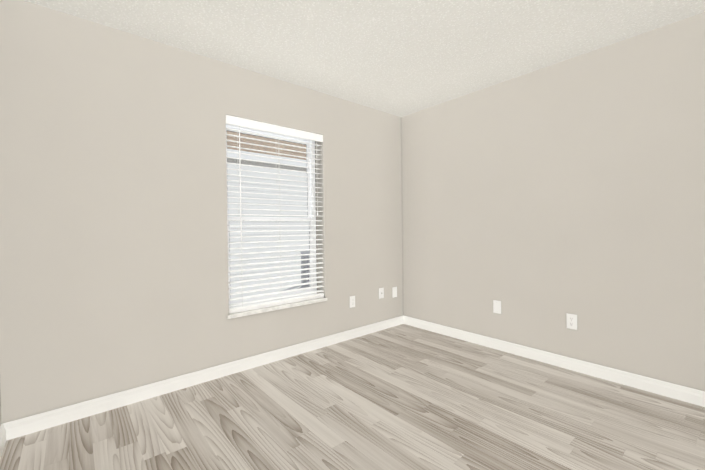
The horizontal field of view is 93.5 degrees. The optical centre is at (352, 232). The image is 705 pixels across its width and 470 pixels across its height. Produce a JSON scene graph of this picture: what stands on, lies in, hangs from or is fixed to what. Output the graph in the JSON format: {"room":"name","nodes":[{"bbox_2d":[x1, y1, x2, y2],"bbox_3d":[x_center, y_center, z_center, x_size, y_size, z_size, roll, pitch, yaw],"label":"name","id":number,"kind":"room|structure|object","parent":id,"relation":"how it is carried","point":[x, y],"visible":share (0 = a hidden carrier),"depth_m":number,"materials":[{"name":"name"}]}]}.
{"room":"empty room","nodes":[
{"label":"empty room","id":0,"kind":"room"},
{"bbox_2d":[0,388,0,425],"bbox_3d":[-0.946,-0.079,0.518,0.150,2.440,3.624,-1,1,-40],"label":"wall","id":1,"kind":"structure","parent":0,"point":[0,406],"depth_m":1.80,"materials":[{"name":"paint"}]},
{"bbox_2d":[0,424,5,458],"bbox_3d":[-0.851,1.094,0.569,0.019,0.092,3.274,-1,1,-40],"label":"baseboard","id":2,"kind":"structure","parent":1,"relation":"attached to","point":[2,436],"depth_m":1.74,"materials":[{"name":"white wood"}]},
{"bbox_2d":[0,0,402,423],"bbox_3d":[-0.735,-0.112,2.942,3.307,2.440,0.200,-1,1,-40],"label":"wall","id":3,"kind":"structure","parent":0,"point":[113,233],"depth_m":2.23,"materials":[{"name":"paint"}]},
{"bbox_2d":[3,316,403,440],"bbox_3d":[-0.649,1.062,2.873,3.307,0.092,0.019,-1,1,-40],"label":"baseboard","id":4,"kind":"structure","parent":3,"relation":"attached to","point":[41,421],"depth_m":2.32,"materials":[{"name":"white wood"}]},
{"bbox_2d":[226,124,316,307],"bbox_3d":[-0.742,-0.145,3.037,0.931,1.575,0.055,-1,1,-40],"label":"window unit","id":5,"kind":"structure","parent":3,"relation":"in","point":[310,193],"depth_m":3.10,"materials":[{"name":"white plastic"}]},
{"bbox_2d":[226,115,323,313],"bbox_3d":[-0.649,-0.146,2.929,0.927,1.570,0.070,-1,1,-40],"label":"window blind","id":6,"kind":"object","parent":5,"relation":"attached to","point":[251,124],"visible":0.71,"depth_m":2.88,"materials":[{"name":"white plastic"}]},
{"bbox_2d":[228,298,326,318],"bbox_3d":[-0.663,0.656,2.966,0.955,0.027,0.178,-1,1,-40],"label":"window sill","id":7,"kind":"structure","parent":3,"relation":"attached to","point":[263,310],"depth_m":2.85,"materials":[{"name":"wood"}]},
{"bbox_2d":[350,296,354,307],"bbox_3d":[0.000,0.716,3.430,0.072,0.118,0.009,-1,1,-40],"label":"outlet","id":8,"kind":"object","parent":3,"relation":"attached to","point":[352,301],"visible":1,"depth_m":3.42,"materials":[{"name":"white plastic"}]},
{"bbox_2d":[379,287,383,298],"bbox_3d":[0.326,0.678,3.700,0.072,0.118,0.016,-1,1,-40],"label":"outlet","id":9,"kind":"object","parent":3,"relation":"attached to","point":[381,292],"visible":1,"depth_m":3.70,"materials":[{"name":"white plastic"}]},
{"bbox_2d":[392,287,396,297],"bbox_3d":[0.489,0.693,3.845,0.072,0.118,0.006,-1,1,-40],"label":"outlet","id":10,"kind":"object","parent":3,"relation":"attached to","point":[394,291],"visible":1,"depth_m":3.84,"materials":[{"name":"white plastic"}]},
{"bbox_2d":[0,324,704,469],"bbox_3d":[0.404,1.171,1.632,3.707,0.120,3.674,-1,1,-40],"label":"floor","id":11,"kind":"structure","parent":0,"point":[403,397],"depth_m":1.94,"materials":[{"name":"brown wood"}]},
{"bbox_2d":[24,0,704,116],"bbox_3d":[0.373,-1.389,1.600,3.707,0.120,3.674,-1,1,-40],"label":"ceiling","id":12,"kind":"structure","parent":0,"point":[401,58],"depth_m":2.24,"materials":[{"name":"white paint"}]},
{"bbox_2d":[401,12,704,390],"bbox_3d":[1.691,-0.139,2.752,0.150,2.440,3.624,-1,1,-40],"label":"wall","id":13,"kind":"structure","parent":0,"point":[539,204],"depth_m":2.57,"materials":[{"name":"paint"}]},
{"bbox_2d":[493,300,500,313],"bbox_3d":[1.339,0.689,3.069,0.006,0.118,0.072,-1,1,-40],"label":"outlet","id":14,"kind":"object","parent":13,"relation":"attached to","point":[496,306],"visible":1,"depth_m":3.07,"materials":[{"name":"white plastic"}]},
{"bbox_2d":[403,315,704,406],"bbox_3d":[1.657,1.036,2.694,0.019,0.092,3.274,-1,1,-40],"label":"baseboard","id":15,"kind":"structure","parent":13,"relation":"attached to","point":[674,391],"depth_m":2.58,"materials":[{"name":"white wood"}]},
{"bbox_2d":[566,313,576,329],"bbox_3d":[1.726,0.702,2.611,0.009,0.118,0.072,-1,1,-40],"label":"outlet","id":16,"kind":"object","parent":13,"relation":"attached to","point":[571,321],"visible":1,"depth_m":2.61,"materials":[{"name":"white plastic"}]},
{"label":"outside","id":17,"kind":"structure","parent":0,"visible":0},
{"bbox_3d":[-2.189,1.378,6.782,14.000,0.100,7.515,-1,1,-40],"label":"ground","id":18,"kind":"structure","parent":17,"visible":0},
{"bbox_2d":[227,131,308,297],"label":"window","id":19,"kind":"structure","parent":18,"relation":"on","point":[301,199],"depth_m":6.22,"materials":[{"name":"glass"}]}
]}

